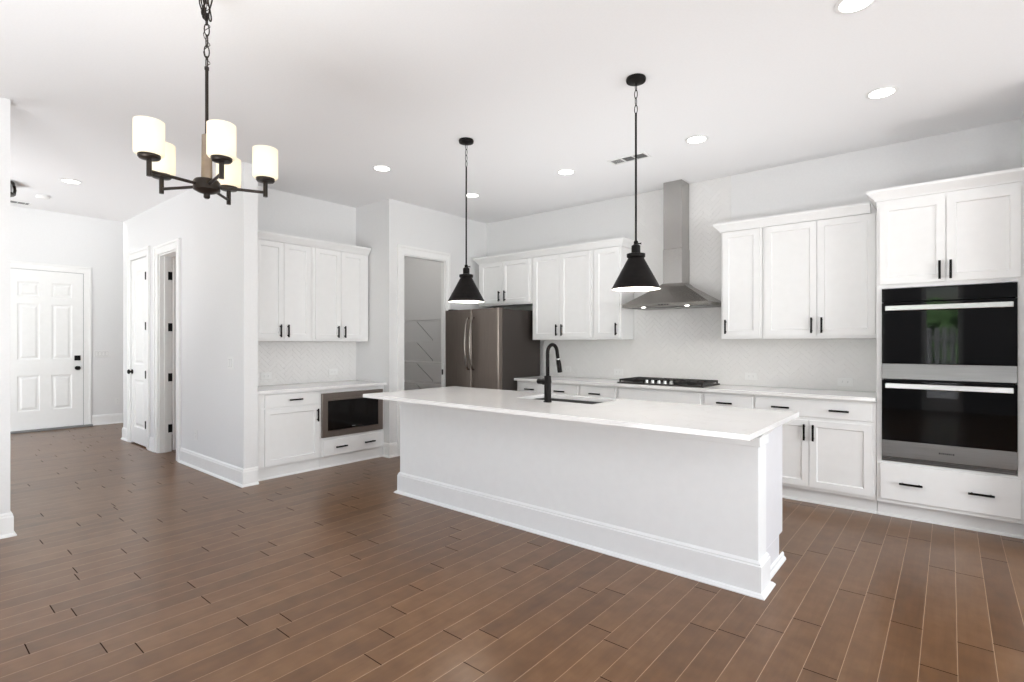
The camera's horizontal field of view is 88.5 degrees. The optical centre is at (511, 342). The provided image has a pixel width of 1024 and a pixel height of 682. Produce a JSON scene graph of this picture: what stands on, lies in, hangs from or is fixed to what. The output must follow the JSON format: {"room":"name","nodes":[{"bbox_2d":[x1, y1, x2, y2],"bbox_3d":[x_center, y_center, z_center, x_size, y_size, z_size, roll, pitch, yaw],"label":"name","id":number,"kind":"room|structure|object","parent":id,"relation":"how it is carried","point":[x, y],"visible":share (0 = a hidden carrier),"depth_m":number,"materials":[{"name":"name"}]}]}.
{"room":"kitchen","nodes":[
{"label":"kitchen","id":0,"kind":"room"},
{"bbox_2d":[0,97,9,513],"bbox_3d":[-4.850,-0.175,2.138,0.130,3.040,4.080,0,0,40],"label":"wall","id":1,"kind":"structure","parent":0,"point":[4,103],"depth_m":3.64,"materials":[{"name":"paint"}]},
{"bbox_2d":[0,511,16,538],"bbox_3d":[-4.829,1.262,2.140,0.160,0.165,4.110,0,0,40],"label":"baseboard","id":2,"kind":"structure","parent":1,"relation":"attached to","point":[6,519],"depth_m":3.64,"materials":[{"name":"paint"}]},
{"bbox_2d":[10,205,122,423],"bbox_3d":[-7.836,-0.905,7.468,0.140,4.500,6.950,0,0,40],"label":"wall","id":3,"kind":"structure","parent":0,"point":[36,236],"depth_m":8.61,"materials":[{"name":"paint"}]},
{"bbox_2d":[10,268,83,431],"bbox_3d":[-7.169,0.101,8.093,0.120,2.428,0.924,0,0,40],"label":"door","id":4,"kind":"structure","parent":3,"relation":"in","point":[47,307],"depth_m":8.11,"materials":[{"name":"paint"}]},
{"bbox_2d":[10,260,90,424],"bbox_3d":[-7.190,0.061,8.111,0.030,2.568,1.121,0,0,40],"label":"trim","id":5,"kind":"structure","parent":3,"relation":"attached to","point":[86,271],"depth_m":8.48,"materials":[{"name":"paint"}]},
{"bbox_2d":[10,424,92,433],"bbox_3d":[-7.133,1.331,8.132,0.090,0.028,1.030,0,0,40],"label":"trim","id":6,"kind":"structure","parent":3,"relation":"attached to","point":[86,425],"depth_m":8.09,"materials":[{"name":"grey wood"}]},
{"bbox_2d":[94,350,108,357],"bbox_3d":[-6.753,0.181,8.652,0.009,0.115,0.186,0,0,40],"label":"light switch","id":7,"kind":"object","parent":3,"relation":"attached to","point":[97,353],"visible":1,"depth_m":8.65,"materials":[{"name":"white plastic"}]},
{"bbox_2d":[92,413,122,425],"bbox_3d":[-7.723,1.262,7.471,0.030,0.165,6.800,0,0,40],"label":"baseboard","id":8,"kind":"structure","parent":3,"relation":"attached to","point":[115,418],"depth_m":8.70,"materials":[{"name":"paint"}]},
{"bbox_2d":[172,256,175,433],"bbox_3d":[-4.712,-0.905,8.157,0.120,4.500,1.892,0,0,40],"label":"door","id":9,"kind":"structure","parent":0,"point":[175,256],"depth_m":7.73,"materials":[{"name":"paint"}]},
{"bbox_2d":[123,162,257,468],"bbox_3d":[-3.938,-0.175,6.197,3.817,3.040,0.130,0,0,40],"label":"wall","id":10,"kind":"structure","parent":0,"point":[219,240],"depth_m":5.37,"materials":[{"name":"paint"}]},
{"bbox_2d":[127,257,145,446],"bbox_3d":[-4.896,0.113,6.888,0.645,2.425,0.098,0,0,40],"label":"door","id":11,"kind":"structure","parent":10,"relation":"in","point":[138,267],"depth_m":6.91,"materials":[{"name":"paint"}]},
{"bbox_2d":[127,246,150,449],"bbox_3d":[-4.895,0.064,6.890,0.876,2.563,0.030,0,0,40],"label":"trim","id":12,"kind":"structure","parent":10,"relation":"attached to","point":[145,251],"depth_m":6.66,"materials":[{"name":"paint"}]},
{"bbox_2d":[153,238,180,461],"bbox_3d":[-4.076,0.081,6.208,0.846,2.528,0.030,0,0,40],"label":"trim","id":13,"kind":"structure","parent":10,"relation":"attached to","point":[175,244],"depth_m":6.32,"materials":[{"name":"paint"}]},
{"bbox_2d":[159,250,175,452],"bbox_3d":[-4.025,0.135,6.270,0.630,2.420,0.130,0,0,40],"label":"trim","id":14,"kind":"structure","parent":10,"relation":"attached to","point":[165,260],"depth_m":6.44,"materials":[{"name":"paint"}]},
{"bbox_2d":[168,258,175,449],"bbox_3d":[-4.019,0.138,6.720,0.040,2.375,0.655,0,0,40],"label":"door","id":15,"kind":"structure","parent":10,"relation":"in","point":[174,259],"depth_m":6.50,"materials":[{"name":"paint"}]},
{"bbox_2d":[121,427,258,487],"bbox_3d":[-3.936,1.262,6.176,3.847,0.165,0.159,0,0,40],"label":"baseboard","id":16,"kind":"structure","parent":10,"relation":"attached to","point":[235,475],"depth_m":5.27,"materials":[{"name":"paint"}]},
{"bbox_2d":[228,357,232,368],"bbox_3d":[-2.736,0.195,5.106,0.118,0.118,0.009,0,0,40],"label":"light switch","id":17,"kind":"object","parent":10,"relation":"attached to","point":[230,359],"visible":1,"depth_m":5.09,"materials":[{"name":"white plastic"}]},
{"bbox_2d":[258,186,355,385],"bbox_3d":[-2.453,-0.175,6.111,0.120,3.040,1.637,0,0,40],"label":"wall","id":18,"kind":"structure","parent":0,"point":[281,212],"depth_m":6.10,"materials":[{"name":"paint"}]},
{"bbox_2d":[258,239,311,340],"bbox_3d":[-2.551,-0.541,5.626,0.328,1.047,0.760,0,0,40],"label":"upper cabinet","id":19,"kind":"object","parent":18,"relation":"attached to","point":[284,269],"visible":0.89,"depth_m":5.59,"materials":[{"name":"paint"}]},
{"bbox_2d":[258,230,370,254],"bbox_3d":[-2.219,-1.107,5.827,0.090,0.080,1.494,0,0,40],"label":"crown molding","id":20,"kind":"structure","parent":19,"relation":"on","point":[263,235],"depth_m":5.80,"materials":[{"name":"paint"}]},
{"bbox_2d":[258,341,355,385],"bbox_3d":[-2.441,0.224,6.023,0.008,0.481,1.513,0,0,40],"label":"tile backsplash","id":21,"kind":"structure","parent":18,"relation":"attached to","point":[289,362],"depth_m":6.08,"materials":[{"name":"white tile"}]},
{"bbox_2d":[261,372,271,379],"bbox_3d":[-2.676,0.360,5.728,0.009,0.074,0.118,0,0,40],"label":"wall outlet","id":22,"kind":"object","parent":21,"relation":"attached to","point":[268,375],"visible":1,"depth_m":5.73,"materials":[{"name":"white plastic"}]},
{"bbox_2d":[329,369,337,374],"bbox_3d":[-2.157,0.350,6.351,0.009,0.074,0.118,0,0,40],"label":"wall outlet","id":23,"kind":"object","parent":21,"relation":"attached to","point":[331,371],"visible":1,"depth_m":6.35,"materials":[{"name":"white plastic"}]},
{"bbox_2d":[312,247,367,340],"bbox_3d":[-2.072,-0.541,6.201,0.328,1.047,0.731,0,0,40],"label":"upper cabinet","id":24,"kind":"object","parent":18,"relation":"attached to","point":[339,279],"visible":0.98,"depth_m":6.08,"materials":[{"name":"paint"}]},
{"bbox_2d":[356,199,397,442],"bbox_3d":[-2.225,-0.175,6.908,2.140,3.040,0.120,0,0,40],"label":"wall","id":25,"kind":"structure","parent":0,"point":[377,222],"depth_m":6.26,"materials":[{"name":"paint"}]},
{"bbox_2d":[398,201,486,309],"bbox_3d":[-0.886,-0.175,6.895,0.065,3.040,1.575,0,0,40],"label":"wall","id":26,"kind":"structure","parent":0,"point":[419,227],"depth_m":6.91,"materials":[{"name":"paint"}]},
{"bbox_2d":[382,442,397,457],"bbox_3d":[-0.932,1.262,6.836,0.120,0.165,1.725,0,0,40],"label":"baseboard","id":27,"kind":"structure","parent":26,"relation":"attached to","point":[390,450],"depth_m":6.20,"materials":[{"name":"paint"}]},
{"bbox_2d":[397,244,450,455],"bbox_3d":[-1.087,0.086,6.581,0.028,2.518,0.852,0,0,40],"label":"trim","id":28,"kind":"structure","parent":26,"relation":"attached to","point":[402,250],"depth_m":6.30,"materials":[{"name":"paint"}]},
{"bbox_2d":[0,0,1023,223],"bbox_3d":[-1.679,-2.485,2.829,16.200,1.580,9.800,0,0,40],"label":"ceiling","id":29,"kind":"structure","parent":0,"point":[341,89],"depth_m":3.45,"materials":[{"name":"paint"}]},
{"bbox_2d":[10,180,16,196],"bbox_3d":[-5.379,-1.622,5.464,0.328,0.146,0.349,0,0,40],"label":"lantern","id":30,"kind":"object","parent":29,"relation":"attached to","point":[13,190],"visible":0.42,"depth_m":5.54,"materials":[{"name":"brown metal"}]},
{"bbox_2d":[10,200,31,205],"bbox_3d":[-6.021,-1.691,6.256,0.180,0.008,0.450,0,0,40],"label":"ceiling vent","id":31,"kind":"object","parent":29,"relation":"in","point":[11,201],"visible":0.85,"depth_m":6.34,"materials":[{"name":"silver metal"}]},
{"bbox_2d":[35,194,49,199],"bbox_3d":[-5.411,-1.677,6.066,0.130,0.035,0.130,0,0,40],"label":"smoke detector","id":32,"kind":"object","parent":29,"relation":"attached to","point":[43,197],"visible":1,"depth_m":6.03,"materials":[{"name":"white plastic"}]},
{"bbox_2d":[59,178,81,183],"bbox_3d":[-4.617,-1.690,5.507,0.184,0.007,0.184,0,0,40],"label":"recessed light","id":33,"kind":"object","parent":29,"relation":"in","point":[72,181],"visible":1,"depth_m":5.50,"materials":[{"name":"white plastic"}]},
{"bbox_2d":[133,0,277,204],"bbox_3d":[-1.445,-1.190,2.483,0.587,1.010,0.592,0,0,40],"label":"chandelier","id":34,"kind":"object","parent":29,"relation":"hanging from","point":[218,146],"visible":1,"depth_m":2.48,"materials":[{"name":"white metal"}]},
{"bbox_2d":[372,165,391,171],"bbox_3d":[-1.260,-1.690,5.097,0.184,0.007,0.184,0,0,40],"label":"recessed light","id":35,"kind":"object","parent":29,"relation":"in","point":[383,168],"visible":1,"depth_m":5.09,"materials":[{"name":"white plastic"}]},
{"bbox_2d":[448,137,484,302],"bbox_3d":[-0.382,-1.018,4.394,0.312,1.351,0.312,0,0,40],"label":"pendant light","id":36,"kind":"object","parent":29,"relation":"hanging from","point":[466,290],"visible":1,"depth_m":4.34,"materials":[{"name":"black metal"}]},
{"bbox_2d":[463,265,469,273],"bbox_3d":[-0.382,-0.611,4.394,0.068,0.084,0.068,0,0,40],"label":"socket","id":37,"kind":"object","parent":36,"relation":"attached to","point":[466,270],"depth_m":4.37,"materials":[{"name":"black metal"}]},
{"bbox_2d":[464,193,479,197],"bbox_3d":[-0.458,-1.690,6.028,0.184,0.007,0.184,0,0,40],"label":"recessed light","id":38,"kind":"object","parent":29,"relation":"in","point":[471,195],"visible":0.82,"depth_m":6.02,"materials":[{"name":"white plastic"}]},
{"bbox_2d":[557,169,574,174],"bbox_3d":[0.535,-1.690,5.207,0.184,0.007,0.184,0,0,40],"label":"recessed light","id":39,"kind":"object","parent":29,"relation":"in","point":[562,171],"visible":1,"depth_m":5.20,"materials":[{"name":"white plastic"}]},
{"bbox_2d":[607,152,650,165],"bbox_3d":[1.075,-1.691,4.831,0.370,0.008,0.150,0,0,40],"label":"ceiling vent","id":40,"kind":"object","parent":29,"relation":"in","point":[642,155],"visible":0.96,"depth_m":4.83,"materials":[{"name":"silver metal"}]},
{"bbox_2d":[611,73,660,291],"bbox_3d":[0.793,-1.018,3.366,0.312,1.351,0.312,0,0,40],"label":"pendant light","id":41,"kind":"object","parent":29,"relation":"hanging from","point":[636,275],"visible":1,"depth_m":3.32,"materials":[{"name":"black metal"}]},
{"bbox_2d":[631,241,640,252],"bbox_3d":[0.793,-0.611,3.366,0.068,0.084,0.068,0,0,40],"label":"socket","id":42,"kind":"object","parent":41,"relation":"attached to","point":[635,248],"depth_m":3.34,"materials":[{"name":"black metal"}]},
{"bbox_2d":[685,135,707,143],"bbox_3d":[1.535,-1.690,4.376,0.184,0.007,0.184,0,0,40],"label":"recessed light","id":43,"kind":"object","parent":29,"relation":"in","point":[695,139],"visible":1,"depth_m":4.37,"materials":[{"name":"white plastic"}]},
{"bbox_2d":[834,0,876,13],"bbox_3d":[1.710,-1.690,2.615,0.184,0.007,0.184,0,0,40],"label":"recessed light","id":44,"kind":"object","parent":29,"relation":"in","point":[842,6],"visible":1,"depth_m":2.63,"materials":[{"name":"white plastic"}]},
{"bbox_2d":[865,86,898,98],"bbox_3d":[2.501,-1.690,3.559,0.184,0.007,0.184,0,0,40],"label":"recessed light","id":45,"kind":"object","parent":29,"relation":"in","point":[882,92],"visible":1,"depth_m":3.55,"materials":[{"name":"white plastic"}]},
{"bbox_2d":[0,423,1023,681],"bbox_3d":[-1.679,1.420,2.829,16.200,0.150,9.800,0,0,40],"label":"floor","id":46,"kind":"structure","parent":0,"point":[125,561],"depth_m":2.85,"materials":[{"name":"brown wood"}]},
{"bbox_2d":[258,390,319,480],"bbox_3d":[-2.463,0.921,5.505,0.618,0.848,0.688,0,0,40],"label":"base cabinet","id":47,"kind":"object","parent":46,"relation":"on","point":[288,422],"visible":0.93,"depth_m":5.32,"materials":[{"name":"paint"}]},
{"bbox_2d":[258,380,386,394],"bbox_3d":[-2.200,0.481,5.822,0.620,0.030,1.513,0,0,40],"label":"countertop","id":48,"kind":"structure","parent":47,"relation":"on","point":[270,389],"depth_m":5.75,"materials":[{"name":"white stone"}]},
{"bbox_2d":[319,385,383,468],"bbox_3d":[-1.979,0.921,6.087,0.618,0.848,0.821,0,0,40],"label":"base cabinet","id":49,"kind":"object","parent":46,"relation":"on","point":[349,448],"visible":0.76,"depth_m":5.89,"materials":[{"name":"paint"}]},
{"bbox_2d":[321,389,382,437],"bbox_3d":[-1.922,0.778,6.025,0.416,0.473,0.778,0,0,40],"label":"microwave","id":50,"kind":"object","parent":49,"relation":"in","point":[342,413],"visible":0.73,"depth_m":5.85,"materials":[{"name":"black"}]},
{"bbox_2d":[446,307,539,390],"bbox_3d":[-0.275,0.459,6.740,0.907,1.772,0.913,0,0,40],"label":"refrigerator","id":51,"kind":"object","parent":46,"relation":"on","point":[488,348],"visible":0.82,"depth_m":6.41,"materials":[{"name":"metal"}]},
{"bbox_2d":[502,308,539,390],"bbox_3d":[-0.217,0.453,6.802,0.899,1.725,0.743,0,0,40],"label":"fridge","id":52,"kind":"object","parent":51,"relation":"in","point":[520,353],"depth_m":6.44,"materials":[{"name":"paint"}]},
{"bbox_2d":[517,381,579,399],"bbox_3d":[0.563,0.901,6.314,0.895,0.888,0.593,0,0,40],"label":"base cabinet","id":53,"kind":"object","parent":46,"relation":"on","point":[528,386],"visible":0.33,"depth_m":6.04,"materials":[{"name":"paint"}]},
{"bbox_2d":[514,376,876,401],"bbox_3d":[1.605,0.440,5.445,3.619,0.030,0.598,0,0,40],"label":"countertop","id":54,"kind":"structure","parent":53,"relation":"on","point":[736,389],"depth_m":4.82,"materials":[{"name":"white stone"}]},
{"bbox_2d":[617,377,719,387],"bbox_3d":[1.612,0.402,5.453,0.910,0.046,0.475,0,0,40],"label":"gas cooktop","id":55,"kind":"object","parent":54,"relation":"in","point":[700,383],"visible":1,"depth_m":5.33,"materials":[{"name":"metal"}]},
{"bbox_2d":[394,398,785,600],"bbox_3d":[0.351,0.903,4.003,3.097,0.883,0.703,0,0,40],"label":"kitchen island","id":56,"kind":"object","parent":46,"relation":"on","point":[704,509],"visible":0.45,"depth_m":3.34,"materials":[{"name":"paint"}]},
{"bbox_2d":[363,386,798,440],"bbox_3d":[0.266,0.445,3.857,3.084,0.028,1.062,0,0,40],"label":"island countertop","id":57,"kind":"structure","parent":56,"relation":"on","point":[747,424],"depth_m":3.35,"materials":[{"name":"white stone"}]},
{"bbox_2d":[537,343,561,401],"bbox_3d":[0.283,0.215,3.911,0.121,0.431,0.205,0,0,40],"label":"kitchen faucet","id":58,"kind":"object","parent":57,"relation":"on","point":[546,381],"visible":1,"depth_m":3.83,"materials":[{"name":"black metal"}]},
{"bbox_2d":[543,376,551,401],"bbox_3d":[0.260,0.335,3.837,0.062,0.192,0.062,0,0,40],"label":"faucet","id":59,"kind":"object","parent":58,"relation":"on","point":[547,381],"depth_m":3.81,"materials":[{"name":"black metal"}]},
{"bbox_2d":[537,398,602,403],"bbox_3d":[0.424,0.564,4.065,0.714,0.202,0.414,0,0,40],"label":"sink","id":60,"kind":"object","parent":57,"relation":"in","point":[552,399],"visible":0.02,"depth_m":4.27,"materials":[{"name":"silver metal"}]},
{"bbox_2d":[580,384,617,401],"bbox_3d":[1.088,0.901,5.877,0.465,0.888,0.593,0,0,40],"label":"base cabinet","id":61,"kind":"object","parent":46,"relation":"on","point":[585,390],"visible":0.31,"depth_m":5.66,"materials":[{"name":"paint"}]},
{"bbox_2d":[618,387,702,404],"bbox_3d":[1.612,0.901,5.440,0.894,0.888,0.593,0,0,40],"label":"base cabinet","id":62,"kind":"object","parent":46,"relation":"on","point":[647,394],"visible":0.02,"depth_m":5.21,"materials":[{"name":"paint"}]},
{"bbox_2d":[703,392,754,408],"bbox_3d":[2.133,0.901,5.007,0.456,0.888,0.593,0,0,40],"label":"base cabinet","id":63,"kind":"object","parent":46,"relation":"on","point":[709,398],"visible":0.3,"depth_m":4.79,"materials":[{"name":"paint"}]},
{"bbox_2d":[755,395,877,513],"bbox_3d":[2.654,0.901,4.573,0.892,0.888,0.593,0,0,40],"label":"base cabinet","id":64,"kind":"object","parent":46,"relation":"on","point":[829,451],"visible":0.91,"depth_m":4.30,"materials":[{"name":"paint"}]},
{"bbox_2d":[866,167,1023,538],"bbox_3d":[3.295,0.085,4.025,0.908,2.520,0.612,0,0,40],"label":"tall cabinet","id":65,"kind":"object","parent":46,"relation":"on","point":[965,230],"visible":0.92,"depth_m":3.79,"materials":[{"name":"paint"}]},
{"bbox_2d":[882,282,1017,474],"bbox_3d":[3.281,0.244,3.980,0.756,1.313,0.568,0,0,40],"label":"double oven","id":66,"kind":"object","parent":65,"relation":"in","point":[950,353],"visible":1,"depth_m":3.78,"materials":[{"name":"black"}]},
{"bbox_2d":[404,119,1020,391],"bbox_3d":[1.021,-0.175,6.423,7.750,3.040,0.140,0,0,40],"label":"wall","id":67,"kind":"structure","parent":0,"point":[844,179],"depth_m":5.11,"materials":[{"name":"paint"}]},
{"bbox_2d":[404,380,440,388],"bbox_3d":[-1.263,0.761,8.016,1.903,0.315,0.331,0,0,40],"label":"wire shelf","id":68,"kind":"object","parent":67,"relation":"attached to","point":[407,381],"visible":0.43,"depth_m":8.03,"materials":[{"name":"white metal"}]},
{"bbox_2d":[404,319,440,340],"bbox_3d":[-1.263,-0.191,8.016,1.903,0.315,0.331,0,0,40],"label":"wire shelf","id":69,"kind":"object","parent":67,"relation":"attached to","point":[425,320],"visible":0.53,"depth_m":8.06,"materials":[{"name":"white metal"}]},
{"bbox_2d":[404,360,440,380],"bbox_3d":[-1.263,0.444,8.016,1.903,0.315,0.331,0,0,40],"label":"wire shelf","id":70,"kind":"object","parent":67,"relation":"attached to","point":[426,362],"visible":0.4,"depth_m":8.09,"materials":[{"name":"white metal"}]},
{"bbox_2d":[404,341,440,360],"bbox_3d":[-1.263,0.127,8.016,1.903,0.315,0.331,0,0,40],"label":"wire shelf","id":71,"kind":"object","parent":67,"relation":"attached to","point":[404,341],"visible":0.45,"depth_m":8.11,"materials":[{"name":"white metal"}]},
{"bbox_2d":[479,258,532,307],"bbox_3d":[-0.071,-0.778,7.000,1.050,0.573,0.350,0,0,40],"label":"upper cabinet","id":72,"kind":"object","parent":67,"relation":"attached to","point":[505,283],"visible":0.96,"depth_m":6.83,"materials":[{"name":"paint"}]},
{"bbox_2d":[473,237,638,264],"bbox_3d":[0.451,-1.107,6.560,2.269,0.080,0.356,0,0,40],"label":"crown molding","id":73,"kind":"structure","parent":72,"relation":"on","point":[622,241],"depth_m":6.27,"materials":[{"name":"paint"}]},
{"bbox_2d":[533,250,592,339],"bbox_3d":[0.670,-0.551,6.383,0.871,1.027,0.350,0,0,40],"label":"upper cabinet","id":74,"kind":"object","parent":67,"relation":"attached to","point":[562,283],"visible":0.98,"depth_m":6.25,"materials":[{"name":"paint"}]},
{"bbox_2d":[593,246,633,339],"bbox_3d":[1.143,-0.551,5.989,0.355,1.027,0.350,0,0,40],"label":"upper cabinet","id":75,"kind":"object","parent":67,"relation":"attached to","point":[611,321],"visible":0.99,"depth_m":5.88,"materials":[{"name":"paint"}]},
{"bbox_2d":[622,179,720,309],"bbox_3d":[1.669,-1.028,5.446,0.900,1.332,0.513,0,0,40],"label":"range hood","id":76,"kind":"object","parent":67,"relation":"attached to","point":[676,291],"visible":0.92,"depth_m":5.48,"materials":[{"name":"metal"}]},
{"bbox_2d":[543,176,876,391],"bbox_3d":[1.799,-0.635,5.678,3.618,2.116,0.008,0,0,40],"label":"tile backsplash","id":77,"kind":"structure","parent":67,"relation":"attached to","point":[668,343],"depth_m":5.51,"materials":[{"name":"white tile"}]},
{"bbox_2d":[563,366,570,371],"bbox_3d":[0.687,0.328,6.593,0.118,0.074,0.009,0,0,40],"label":"wall outlet","id":78,"kind":"object","parent":77,"relation":"attached to","point":[565,368],"visible":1,"depth_m":6.59,"materials":[{"name":"white plastic"}]},
{"bbox_2d":[614,369,622,374],"bbox_3d":[1.241,0.340,6.132,0.118,0.074,0.009,0,0,40],"label":"wall outlet","id":79,"kind":"object","parent":77,"relation":"attached to","point":[616,371],"visible":1,"depth_m":6.13,"materials":[{"name":"white plastic"}]},
{"bbox_2d":[745,372,757,379],"bbox_3d":[2.364,0.330,5.197,0.118,0.074,0.009,0,0,40],"label":"wall outlet","id":80,"kind":"object","parent":77,"relation":"attached to","point":[748,376],"visible":1,"depth_m":5.19,"materials":[{"name":"white plastic"}]},
{"bbox_2d":[837,377,852,385],"bbox_3d":[2.971,0.347,4.691,0.118,0.074,0.009,0,0,40],"label":"wall outlet","id":81,"kind":"object","parent":77,"relation":"attached to","point":[840,381],"visible":1,"depth_m":4.69,"materials":[{"name":"white plastic"}]},
{"bbox_2d":[721,228,762,338],"bbox_3d":[2.247,-0.551,5.070,0.370,1.027,0.350,0,0,40],"label":"upper cabinet","id":82,"kind":"object","parent":67,"relation":"attached to","point":[742,250],"visible":0.95,"depth_m":4.97,"materials":[{"name":"paint"}]},
{"bbox_2d":[763,213,876,338],"bbox_3d":[2.733,-0.551,4.665,0.888,1.027,0.350,0,0,40],"label":"upper cabinet","id":83,"kind":"object","parent":67,"relation":"attached to","point":[820,276],"visible":0.96,"depth_m":4.54,"materials":[{"name":"paint"}]},
{"bbox_2d":[713,202,870,232],"bbox_3d":[2.540,-1.107,4.820,1.260,0.080,0.356,0,0,40],"label":"crown molding","id":84,"kind":"structure","parent":83,"relation":"on","point":[861,208],"depth_m":4.64,"materials":[{"name":"paint"}]},
{"bbox_2d":[1021,111,1023,167],"bbox_3d":[3.639,-0.175,3.632,0.120,3.040,0.800,0,0,40],"label":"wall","id":85,"kind":"structure","parent":0,"point":[1022,117],"depth_m":3.90,"materials":[{"name":"paint"}]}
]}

